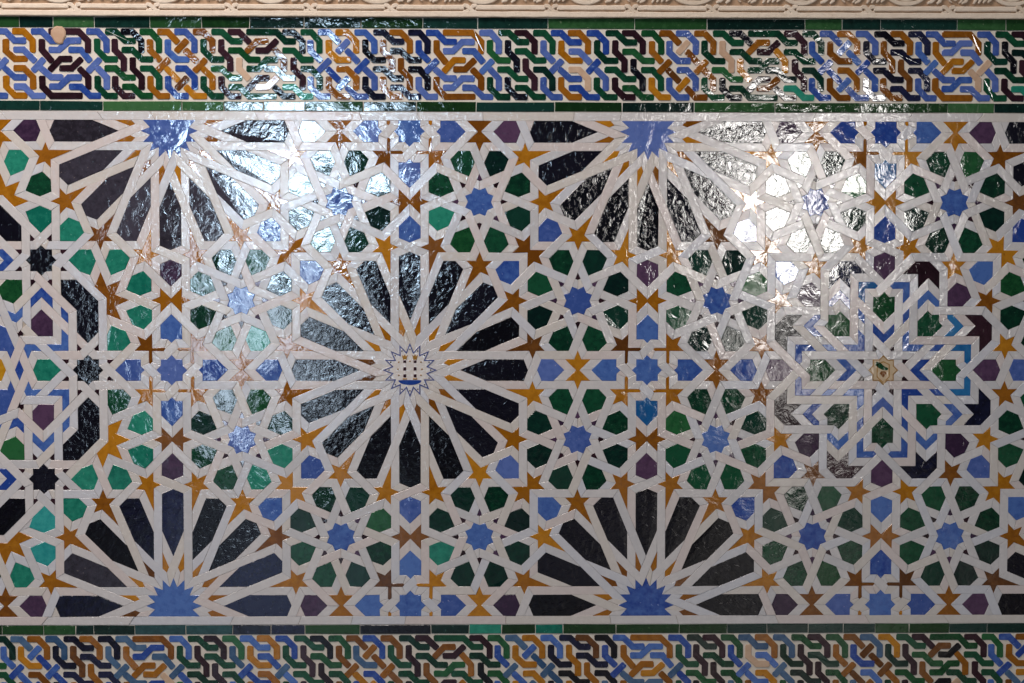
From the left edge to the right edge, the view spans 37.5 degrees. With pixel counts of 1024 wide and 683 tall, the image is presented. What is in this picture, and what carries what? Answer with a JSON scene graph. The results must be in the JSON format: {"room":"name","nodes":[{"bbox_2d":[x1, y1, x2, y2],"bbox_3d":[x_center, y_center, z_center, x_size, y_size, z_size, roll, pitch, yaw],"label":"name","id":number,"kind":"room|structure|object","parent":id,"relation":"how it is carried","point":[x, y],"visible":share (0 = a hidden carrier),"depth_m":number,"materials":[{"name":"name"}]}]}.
{"room":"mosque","nodes":[
{"label":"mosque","id":0,"kind":"room"},
{"bbox_3d":[-0.004,-0.498,3.109,6.800,3.600,0.244,0,3,-1],"label":"wall","id":1,"kind":"structure","parent":0,"visible":0},
{"bbox_2d":[0,120,11,147],"bbox_3d":[-1.044,-0.391,2.970,0.122,0.092,0.002,0,3,-1],"label":"star","id":2,"kind":"object","parent":1,"relation":"attached to","point":[3,123],"visible":1,"depth_m":2.97,"materials":[{"name":"orange ceramic"}]},
{"bbox_2d":[0,636,15,682],"bbox_3d":[-1.085,0.657,3.016,0.188,0.140,0.002,0,3,-1],"label":"knot","id":3,"kind":"object","parent":1,"relation":"attached to","point":[3,639],"visible":1,"depth_m":3.02,"materials":[{"name":"tile"}]},
{"bbox_2d":[0,587,17,616],"bbox_3d":[-1.045,0.504,3.010,0.122,0.092,0.002,0,3,-1],"label":"star","id":4,"kind":"object","parent":1,"relation":"attached to","point":[5,599],"visible":1,"depth_m":3.01,"materials":[{"name":"brown ceramic"}]},
{"bbox_2d":[0,28,45,98],"bbox_3d":[-0.975,-0.546,2.964,0.120,0.139,0.002,0,3,-1],"label":"knot","id":5,"kind":"object","parent":1,"relation":"attached to","point":[28,91],"visible":1,"depth_m":2.96,"materials":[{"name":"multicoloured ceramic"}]},
{"bbox_2d":[0,636,67,682],"bbox_3d":[-0.955,0.657,3.018,0.134,0.139,0.002,0,3,-1],"label":"knot","id":6,"kind":"object","parent":1,"relation":"attached to","point":[52,672],"visible":1,"depth_m":3.02,"materials":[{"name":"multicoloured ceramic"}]},
{"bbox_2d":[31,28,109,98],"bbox_3d":[-0.867,-0.546,2.965,0.154,0.139,0.002,0,3,-1],"label":"knot","id":7,"kind":"object","parent":1,"relation":"attached to","point":[94,65],"visible":1,"depth_m":2.96,"materials":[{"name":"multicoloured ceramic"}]},
{"bbox_2d":[51,26,65,43],"bbox_3d":[-0.890,-0.601,2.961,0.030,0.036,0.002,0,3,-1],"label":"mortar patch","id":8,"kind":"object","parent":7,"relation":"attached to","point":[58,33],"visible":1,"depth_m":2.96,"materials":[{"name":"ceramic"}]},
{"bbox_2d":[0,150,152,587],"bbox_3d":[-0.909,0.057,2.991,0.394,0.869,0.002,0,3,-1],"label":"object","id":9,"kind":"object","parent":1,"relation":"attached to","point":[41,260],"visible":1,"depth_m":2.99,"materials":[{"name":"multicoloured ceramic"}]},
{"bbox_2d":[52,636,120,682],"bbox_3d":[-0.850,0.657,3.019,0.135,0.140,0.002,0,3,-1],"label":"knot","id":10,"kind":"object","parent":1,"relation":"attached to","point":[95,660],"visible":1,"depth_m":3.02,"materials":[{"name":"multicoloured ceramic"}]},
{"bbox_2d":[94,28,162,98],"bbox_3d":[-0.754,-0.545,2.967,0.134,0.139,0.002,0,3,-1],"label":"knot","id":11,"kind":"object","parent":1,"relation":"attached to","point":[137,36],"visible":1,"depth_m":2.97,"materials":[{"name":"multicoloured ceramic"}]},
{"bbox_2d":[105,636,191,682],"bbox_3d":[-0.727,0.657,3.021,0.173,0.139,0.002,0,3,-1],"label":"knot","id":12,"kind":"object","parent":1,"relation":"attached to","point":[166,659],"visible":1,"depth_m":3.02,"materials":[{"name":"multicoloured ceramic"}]},
{"bbox_2d":[13,120,324,285],"bbox_3d":[-0.674,-0.272,2.980,0.614,0.329,0.002,0,3,-1],"label":"rosette","id":13,"kind":"object","parent":1,"relation":"attached to","point":[168,135],"visible":1,"depth_m":2.98,"materials":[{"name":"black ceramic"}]},
{"bbox_2d":[20,453,326,616],"bbox_3d":[-0.675,0.386,3.010,0.614,0.329,0.002,0,3,-1],"label":"rosette","id":14,"kind":"object","parent":1,"relation":"attached to","point":[172,601],"visible":1,"depth_m":3.01,"materials":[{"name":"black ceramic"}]},
{"bbox_2d":[146,28,215,99],"bbox_3d":[-0.650,-0.545,2.969,0.135,0.139,0.002,0,3,-1],"label":"knot","id":15,"kind":"object","parent":1,"relation":"attached to","point":[163,65],"visible":1,"depth_m":2.97,"materials":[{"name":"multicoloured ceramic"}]},
{"bbox_2d":[115,288,253,450],"bbox_3d":[-0.649,0.057,2.995,0.276,0.327,0.002,0,3,-1],"label":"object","id":16,"kind":"object","parent":1,"relation":"attached to","point":[171,369],"visible":1,"depth_m":3.00,"materials":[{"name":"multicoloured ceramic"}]},
{"bbox_2d":[176,635,244,682],"bbox_3d":[-0.603,0.657,3.023,0.136,0.139,0.002,0,3,-1],"label":"knot","id":17,"kind":"object","parent":1,"relation":"attached to","point":[203,641],"visible":1,"depth_m":3.02,"materials":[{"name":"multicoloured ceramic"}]},
{"bbox_2d":[190,250,291,350],"bbox_3d":[-0.537,-0.081,2.991,0.201,0.202,0.002,0,3,-1],"label":"tile rosette","id":18,"kind":"object","parent":1,"relation":"attached to","point":[240,299],"visible":1,"depth_m":2.99,"materials":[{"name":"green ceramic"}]},
{"bbox_2d":[191,389,292,489],"bbox_3d":[-0.537,0.195,3.003,0.201,0.202,0.002,0,3,-1],"label":"cluster","id":19,"kind":"object","parent":1,"relation":"attached to","point":[241,439],"visible":1,"depth_m":3.00,"materials":[{"name":"green tile"}]},
{"bbox_2d":[200,28,322,99],"bbox_3d":[-0.493,-0.545,2.971,0.241,0.139,0.002,0,3,-1],"label":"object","id":20,"kind":"object","parent":1,"relation":"attached to","point":[245,91],"visible":1,"depth_m":2.97,"materials":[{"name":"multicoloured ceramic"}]},
{"bbox_2d":[229,635,297,682],"bbox_3d":[-0.497,0.657,3.024,0.137,0.140,0.002,0,3,-1],"label":"knot","id":21,"kind":"object","parent":1,"relation":"attached to","point":[283,671],"visible":1,"depth_m":3.02,"materials":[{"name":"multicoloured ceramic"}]},
{"bbox_2d":[274,235,305,266],"bbox_3d":[-0.439,-0.179,2.988,0.066,0.066,0.002,0,3,-1],"label":"star","id":22,"kind":"object","parent":1,"relation":"attached to","point":[294,246],"visible":1,"depth_m":2.99,"materials":[{"name":"orange ceramic"}]},
{"bbox_2d":[276,472,307,504],"bbox_3d":[-0.439,0.293,3.009,0.066,0.066,0.002,0,3,-1],"label":"star","id":23,"kind":"object","parent":1,"relation":"attached to","point":[286,483],"visible":1,"depth_m":3.01,"materials":[{"name":"orange ceramic"}]},
{"bbox_2d":[282,635,350,682],"bbox_3d":[-0.391,0.658,3.026,0.137,0.139,0.002,0,3,-1],"label":"knot","id":24,"kind":"object","parent":1,"relation":"attached to","point":[326,643],"visible":1,"depth_m":3.02,"materials":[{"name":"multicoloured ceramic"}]},
{"bbox_2d":[289,151,390,251],"bbox_3d":[-0.341,-0.277,2.985,0.202,0.201,0.002,0,3,-1],"label":"tile rosette","id":25,"kind":"object","parent":1,"relation":"attached to","point":[339,201],"visible":1,"depth_m":2.98,"materials":[{"name":"tile"}]},
{"bbox_2d":[291,487,390,586],"bbox_3d":[-0.341,0.390,3.015,0.201,0.202,0.002,0,3,-1],"label":"cluster","id":26,"kind":"object","parent":1,"relation":"attached to","point":[340,536],"visible":1,"depth_m":3.01,"materials":[{"name":"green tile"}]},
{"bbox_2d":[307,29,377,99],"bbox_3d":[-0.334,-0.545,2.973,0.139,0.139,0.002,0,3,-1],"label":"knot","id":27,"kind":"object","parent":1,"relation":"attached to","point":[362,66],"visible":1,"depth_m":2.97,"materials":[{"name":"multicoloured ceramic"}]},
{"bbox_2d":[336,635,402,682],"bbox_3d":[-0.286,0.658,3.027,0.135,0.139,0.002,0,3,-1],"label":"knot","id":28,"kind":"object","parent":1,"relation":"attached to","point":[388,671],"visible":1,"depth_m":3.03,"materials":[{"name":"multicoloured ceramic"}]},
{"bbox_2d":[362,29,430,99],"bbox_3d":[-0.228,-0.545,2.975,0.136,0.139,0.002,0,3,-1],"label":"knot","id":29,"kind":"object","parent":1,"relation":"attached to","point":[389,35],"visible":1,"depth_m":2.97,"materials":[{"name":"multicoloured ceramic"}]},
{"bbox_2d":[327,120,491,213],"bbox_3d":[-0.203,-0.344,2.984,0.328,0.186,0.002,0,3,-1],"label":"star","id":30,"kind":"object","parent":1,"relation":"attached to","point":[409,132],"visible":1,"depth_m":2.98,"materials":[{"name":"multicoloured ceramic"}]},
{"bbox_2d":[256,215,563,522],"bbox_3d":[-0.203,0.057,3.002,0.614,0.614,0.003,0,3,-1],"label":"rosette","id":31,"kind":"object","parent":1,"relation":"attached to","point":[409,369],"visible":1,"depth_m":3.00,"materials":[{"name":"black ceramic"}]},
{"bbox_2d":[329,525,491,615],"bbox_3d":[-0.203,0.457,3.020,0.328,0.186,0.002,0,3,-1],"label":"cluster","id":32,"kind":"object","parent":1,"relation":"attached to","point":[410,604],"visible":1,"depth_m":3.02,"materials":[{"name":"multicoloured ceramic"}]},
{"bbox_2d":[388,635,509,682],"bbox_3d":[-0.127,0.657,3.030,0.245,0.139,0.002,0,3,-1],"label":"knot","id":33,"kind":"object","parent":1,"relation":"attached to","point":[415,641],"visible":1,"depth_m":3.03,"materials":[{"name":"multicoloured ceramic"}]},
{"bbox_2d":[415,29,501,99],"bbox_3d":[-0.105,-0.545,2.976,0.171,0.139,0.002,0,3,-1],"label":"knot","id":34,"kind":"object","parent":1,"relation":"attached to","point":[478,75],"visible":1,"depth_m":2.98,"materials":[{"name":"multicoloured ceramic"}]},
{"bbox_2d":[429,151,529,252],"bbox_3d":[-0.064,-0.277,2.989,0.202,0.202,0.002,0,3,-1],"label":"tile rosette","id":35,"kind":"object","parent":1,"relation":"attached to","point":[479,201],"visible":1,"depth_m":2.99,"materials":[{"name":"green tile"}]},
{"bbox_2d":[429,487,529,586],"bbox_3d":[-0.065,0.391,3.019,0.202,0.202,0.002,0,3,-1],"label":"cluster","id":36,"kind":"object","parent":1,"relation":"attached to","point":[479,536],"visible":1,"depth_m":3.02,"materials":[{"name":"green tile"}]},
{"bbox_2d":[0,16,1023,112],"bbox_3d":[0.004,-0.545,2.982,2.324,0.184,0.006,0,3,-1],"label":"decorative tile border","id":37,"kind":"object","parent":1,"relation":"attached to","point":[280,45],"depth_m":2.98,"materials":[{"name":"multicoloured tile"}]},
{"bbox_2d":[0,623,1023,682],"bbox_3d":[0.002,0.657,3.035,2.324,0.179,0.006,0,3,-1],"label":"decorative tile border","id":38,"kind":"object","parent":1,"relation":"attached to","point":[779,660],"depth_m":3.03,"materials":[{"name":"multicoloured tile"}]},
{"bbox_2d":[0,111,1023,625],"bbox_3d":[0.003,0.057,3.009,2.324,1.022,0.006,0,3,-1],"label":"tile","id":39,"kind":"structure","parent":1,"relation":"attached to","point":[24,324],"depth_m":3.00,"materials":[{"name":"tile"}]},
{"bbox_2d":[0,111,1023,624],"bbox_3d":[0.002,0.057,3.005,2.247,1.020,0.002,0,3,-1],"label":"lattice","id":40,"kind":"object","parent":1,"relation":"attached to","point":[771,121],"visible":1,"depth_m":3.00,"materials":[{"name":"white tile"}]},
{"bbox_2d":[0,101,1023,112],"bbox_3d":[0.005,-0.463,2.982,2.233,0.020,0.002,0,3,-1],"label":"border tile strip","id":41,"kind":"object","parent":1,"relation":"attached to","point":[4,105],"visible":1,"depth_m":2.98,"materials":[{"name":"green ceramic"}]},
{"bbox_2d":[0,623,1023,634],"bbox_3d":[0.004,0.577,3.028,2.233,0.019,0.002,0,3,-1],"label":"border tile strip","id":42,"kind":"object","parent":1,"relation":"attached to","point":[877,627],"visible":1,"depth_m":3.03,"materials":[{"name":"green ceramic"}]},
{"bbox_2d":[0,16,1023,30],"bbox_3d":[0.005,-0.626,2.974,2.233,0.022,0.002,0,3,-1],"label":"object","id":43,"kind":"object","parent":1,"relation":"attached to","point":[5,21],"visible":1,"depth_m":2.97,"materials":[{"name":"green ceramic"}]},
{"bbox_2d":[487,30,555,99],"bbox_3d":[0.018,-0.545,2.978,0.136,0.139,0.002,0,3,-1],"label":"knot","id":44,"kind":"object","parent":1,"relation":"attached to","point":[514,37],"visible":1,"depth_m":2.98,"materials":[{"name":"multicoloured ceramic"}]},
{"bbox_2d":[512,472,543,503],"bbox_3d":[0.033,0.292,3.016,0.067,0.066,0.002,0,3,-1],"label":"star","id":45,"kind":"object","parent":1,"relation":"attached to","point":[532,483],"visible":1,"depth_m":3.02,"materials":[{"name":"orange ceramic"}]},
{"bbox_2d":[494,635,562,682],"bbox_3d":[0.034,0.658,3.032,0.138,0.139,0.002,0,3,-1],"label":"knot","id":46,"kind":"object","parent":1,"relation":"attached to","point":[520,642],"visible":1,"depth_m":3.03,"materials":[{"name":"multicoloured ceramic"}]},
{"bbox_2d":[513,235,544,267],"bbox_3d":[0.034,-0.179,2.995,0.066,0.066,0.002,0,3,-1],"label":"star","id":47,"kind":"object","parent":1,"relation":"attached to","point":[524,246],"visible":1,"depth_m":2.99,"materials":[{"name":"brown ceramic"}]},
{"bbox_2d":[540,30,608,100],"bbox_3d":[0.124,-0.545,2.980,0.136,0.139,0.002,0,3,-1],"label":"knot","id":48,"kind":"object","parent":1,"relation":"attached to","point":[583,56],"visible":1,"depth_m":2.98,"materials":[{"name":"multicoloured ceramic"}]},
{"bbox_2d":[527,389,627,489],"bbox_3d":[0.131,0.195,3.013,0.201,0.202,0.002,0,3,-1],"label":"cluster","id":49,"kind":"object","parent":1,"relation":"attached to","point":[577,439],"visible":1,"depth_m":3.01,"materials":[{"name":"green tile"}]},
{"bbox_2d":[527,250,627,350],"bbox_3d":[0.131,-0.081,3.001,0.201,0.202,0.002,0,3,-1],"label":"cluster","id":50,"kind":"object","parent":1,"relation":"attached to","point":[577,300],"visible":1,"depth_m":3.00,"materials":[{"name":"green tile"}]},
{"bbox_2d":[548,634,616,682],"bbox_3d":[0.142,0.658,3.034,0.140,0.140,0.002,0,3,-1],"label":"knot","id":51,"kind":"object","parent":1,"relation":"attached to","point":[590,643],"visible":1,"depth_m":3.03,"materials":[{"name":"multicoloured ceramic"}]},
{"bbox_2d":[593,30,663,100],"bbox_3d":[0.231,-0.545,2.981,0.140,0.139,0.002,0,3,-1],"label":"knot","id":52,"kind":"object","parent":1,"relation":"attached to","point":[622,38],"visible":1,"depth_m":2.98,"materials":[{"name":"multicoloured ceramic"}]},
{"bbox_2d":[493,453,797,615],"bbox_3d":[0.269,0.386,3.023,0.614,0.330,0.002,0,3,-1],"label":"rosette","id":53,"kind":"object","parent":1,"relation":"attached to","point":[645,600],"visible":1,"depth_m":3.02,"materials":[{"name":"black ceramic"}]},
{"bbox_2d":[565,289,727,450],"bbox_3d":[0.269,0.057,3.009,0.328,0.328,0.002,0,3,-1],"label":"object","id":54,"kind":"object","parent":1,"relation":"attached to","point":[646,370],"visible":1,"depth_m":3.01,"materials":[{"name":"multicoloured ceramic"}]},
{"bbox_2d":[602,634,690,682],"bbox_3d":[0.270,0.658,3.035,0.180,0.139,0.002,0,3,-1],"label":"knot","id":55,"kind":"object","parent":1,"relation":"attached to","point":[644,649],"visible":1,"depth_m":3.03,"materials":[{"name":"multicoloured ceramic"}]},
{"bbox_2d":[494,121,802,286],"bbox_3d":[0.270,-0.272,2.994,0.614,0.329,0.002,0,3,-1],"label":"rosette","id":56,"kind":"object","parent":1,"relation":"attached to","point":[647,137],"visible":1,"depth_m":2.99,"materials":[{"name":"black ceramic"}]},
{"bbox_2d":[648,30,716,100],"bbox_3d":[0.337,-0.545,2.983,0.134,0.139,0.002,0,3,-1],"label":"knot","id":57,"kind":"object","parent":1,"relation":"attached to","point":[701,67],"visible":1,"depth_m":2.98,"materials":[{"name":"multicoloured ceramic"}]},
{"bbox_2d":[675,634,742,682],"bbox_3d":[0.397,0.658,3.037,0.136,0.140,0.002,0,3,-1],"label":"knot","id":58,"kind":"object","parent":1,"relation":"attached to","point":[702,640],"visible":1,"depth_m":3.04,"materials":[{"name":"green tile"}]},
{"bbox_2d":[666,389,765,488],"bbox_3d":[0.407,0.195,3.017,0.201,0.202,0.002,0,3,-1],"label":"cluster","id":59,"kind":"object","parent":1,"relation":"attached to","point":[715,438],"visible":1,"depth_m":3.02,"materials":[{"name":"green tile"}]},
{"bbox_2d":[666,250,766,350],"bbox_3d":[0.407,-0.081,3.004,0.202,0.202,0.002,0,3,-1],"label":"cluster","id":60,"kind":"object","parent":1,"relation":"attached to","point":[716,300],"visible":1,"depth_m":3.00,"materials":[{"name":"green tile"}]},
{"bbox_2d":[728,634,794,682],"bbox_3d":[0.502,0.658,3.039,0.136,0.139,0.002,0,3,-1],"label":"knot","id":61,"kind":"object","parent":1,"relation":"attached to","point":[769,677],"visible":1,"depth_m":3.04,"materials":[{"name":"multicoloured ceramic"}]},
{"bbox_2d":[701,30,823,100],"bbox_3d":[0.496,-0.545,2.985,0.244,0.139,0.002,0,3,-1],"label":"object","id":62,"kind":"object","parent":1,"relation":"attached to","point":[773,48],"visible":1,"depth_m":2.98,"materials":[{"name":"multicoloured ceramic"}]},
{"bbox_2d":[748,472,780,502],"bbox_3d":[0.505,0.293,3.022,0.066,0.067,0.002,0,3,-1],"label":"star","id":63,"kind":"object","parent":1,"relation":"attached to","point":[759,483],"visible":1,"depth_m":3.02,"materials":[{"name":"brown ceramic"}]},
{"bbox_2d":[750,235,781,267],"bbox_3d":[0.505,-0.178,3.002,0.067,0.066,0.002,0,3,-1],"label":"star","id":64,"kind":"object","parent":1,"relation":"attached to","point":[770,246],"visible":1,"depth_m":3.00,"materials":[{"name":"tile"}]},
{"bbox_2d":[762,486,862,585],"bbox_3d":[0.603,0.390,3.028,0.202,0.202,0.002,0,3,-1],"label":"cluster","id":65,"kind":"object","parent":1,"relation":"attached to","point":[812,535],"visible":1,"depth_m":3.03,"materials":[{"name":"green tile"}]},
{"bbox_2d":[780,634,847,682],"bbox_3d":[0.608,0.658,3.040,0.138,0.139,0.002,0,3,-1],"label":"knot","id":66,"kind":"object","parent":1,"relation":"attached to","point":[795,637],"visible":1,"depth_m":3.04,"materials":[{"name":"green tile"}]},
{"bbox_2d":[765,151,866,252],"bbox_3d":[0.603,-0.277,2.999,0.202,0.201,0.002,0,3,-1],"label":"cluster","id":67,"kind":"object","parent":1,"relation":"attached to","point":[815,201],"visible":1,"depth_m":3.00,"materials":[{"name":"tile"}]},
{"bbox_2d":[809,31,878,100],"bbox_3d":[0.656,-0.545,2.987,0.138,0.139,0.002,0,3,-1],"label":"knot","id":68,"kind":"object","parent":1,"relation":"attached to","point":[825,67],"visible":1,"depth_m":2.99,"materials":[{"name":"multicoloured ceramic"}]},
{"bbox_2d":[832,634,899,682],"bbox_3d":[0.714,0.658,3.042,0.136,0.140,0.002,0,3,-1],"label":"knot","id":69,"kind":"object","parent":1,"relation":"attached to","point":[874,658],"visible":1,"depth_m":3.04,"materials":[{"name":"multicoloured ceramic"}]},
{"bbox_2d":[730,216,1023,522],"bbox_3d":[0.741,0.057,3.015,0.613,0.614,0.002,0,3,-1],"label":"rosette","id":70,"kind":"object","parent":1,"relation":"attached to","point":[883,369],"visible":1,"depth_m":3.02,"materials":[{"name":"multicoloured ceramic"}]},
{"bbox_2d":[800,524,960,614],"bbox_3d":[0.741,0.458,3.033,0.328,0.186,0.002,0,3,-1],"label":"star","id":71,"kind":"object","parent":1,"relation":"attached to","point":[880,603],"visible":1,"depth_m":3.04,"materials":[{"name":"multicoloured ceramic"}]},
{"bbox_2d":[804,121,967,214],"bbox_3d":[0.741,-0.344,2.998,0.328,0.186,0.002,0,3,-1],"label":"cluster","id":72,"kind":"object","parent":1,"relation":"attached to","point":[885,133],"visible":1,"depth_m":3.00,"materials":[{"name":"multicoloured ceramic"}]},
{"bbox_2d":[862,31,930,100],"bbox_3d":[0.761,-0.545,2.989,0.134,0.139,0.002,0,3,-1],"label":"knot","id":73,"kind":"object","parent":1,"relation":"attached to","point":[889,38],"visible":1,"depth_m":2.99,"materials":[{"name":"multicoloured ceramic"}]},
{"bbox_2d":[884,634,1002,682],"bbox_3d":[0.871,0.658,3.044,0.239,0.140,0.002,0,3,-1],"label":"knot","id":74,"kind":"object","parent":1,"relation":"attached to","point":[935,649],"visible":1,"depth_m":3.04,"materials":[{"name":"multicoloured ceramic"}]},
{"bbox_2d":[900,486,999,585],"bbox_3d":[0.879,0.391,3.032,0.201,0.201,0.002,0,3,-1],"label":"cluster","id":75,"kind":"object","parent":1,"relation":"attached to","point":[949,535],"visible":1,"depth_m":3.03,"materials":[{"name":"green tile"}]},
{"bbox_2d":[904,152,1004,252],"bbox_3d":[0.879,-0.276,3.003,0.202,0.201,0.002,0,3,-1],"label":"cluster","id":76,"kind":"object","parent":1,"relation":"attached to","point":[954,202],"visible":1,"depth_m":3.00,"materials":[{"name":"green tile"}]},
{"bbox_2d":[915,31,998,101],"bbox_3d":[0.881,-0.545,2.991,0.167,0.139,0.002,0,3,-1],"label":"knot","id":77,"kind":"object","parent":1,"relation":"attached to","point":[939,75],"visible":1,"depth_m":2.99,"materials":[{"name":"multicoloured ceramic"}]},
{"bbox_2d":[962,497,1023,614],"bbox_3d":[1.007,0.422,3.035,0.204,0.257,0.002,0,3,-1],"label":"rosette","id":78,"kind":"object","parent":1,"relation":"attached to","point":[976,604],"visible":1,"depth_m":3.04,"materials":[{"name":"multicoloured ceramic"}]},
{"bbox_2d":[969,122,1023,241],"bbox_3d":[1.008,-0.308,3.003,0.203,0.256,0.002,0,3,-1],"label":"rosette","id":79,"kind":"object","parent":1,"relation":"attached to","point":[983,132],"visible":1,"depth_m":3.00,"materials":[{"name":"tile"}]},
{"bbox_2d":[983,472,1014,503],"bbox_3d":[0.977,0.293,3.030,0.066,0.067,0.002,0,3,-1],"label":"star","id":80,"kind":"object","parent":1,"relation":"attached to","point":[1003,482],"visible":1,"depth_m":3.03,"materials":[{"name":"orange ceramic"}]},
{"bbox_2d":[987,236,1017,267],"bbox_3d":[0.977,-0.178,3.009,0.066,0.067,0.002,0,3,-1],"label":"star","id":81,"kind":"object","parent":1,"relation":"attached to","point":[997,246],"visible":1,"depth_m":3.01,"materials":[{"name":"orange ceramic"}]},
{"bbox_2d":[983,31,1023,101],"bbox_3d":[1.003,-0.545,2.993,0.137,0.139,0.002,0,3,-1],"label":"knot","id":82,"kind":"object","parent":1,"relation":"attached to","point":[1010,38],"visible":1,"depth_m":2.99,"materials":[{"name":"green tile"}]},
{"bbox_2d":[987,633,1023,682],"bbox_3d":[1.029,0.658,3.046,0.139,0.140,0.002,0,3,-1],"label":"knot","id":83,"kind":"object","parent":1,"relation":"attached to","point":[1006,636],"visible":1,"depth_m":3.04,"materials":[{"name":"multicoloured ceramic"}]},
{"bbox_2d":[998,394,1023,484],"bbox_3d":[1.042,0.196,3.026,0.135,0.202,0.002,0,3,-1],"label":"cluster","id":84,"kind":"object","parent":1,"relation":"attached to","point":[1009,422],"visible":1,"depth_m":3.02,"materials":[{"name":"green tile"}]},
{"bbox_2d":[1000,258,1023,345],"bbox_3d":[1.042,-0.081,3.014,0.135,0.202,0.002,0,3,-1],"label":"cluster","id":85,"kind":"object","parent":1,"relation":"attached to","point":[1011,317],"visible":1,"depth_m":3.01,"materials":[{"name":"green tile"}]},
{"bbox_3d":[0.004,-0.760,2.973,2.324,0.245,0.006,0,3,-1],"label":"trim","id":86,"kind":"structure","parent":0,"visible":0},
{"bbox_2d":[0,0,1023,19],"bbox_3d":[0.015,-0.759,2.964,2.314,0.245,0.011,0,3,-1],"label":"molding","id":87,"kind":"structure","parent":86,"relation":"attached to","point":[644,9],"depth_m":2.97,"materials":[{"name":"beige"}]}
]}

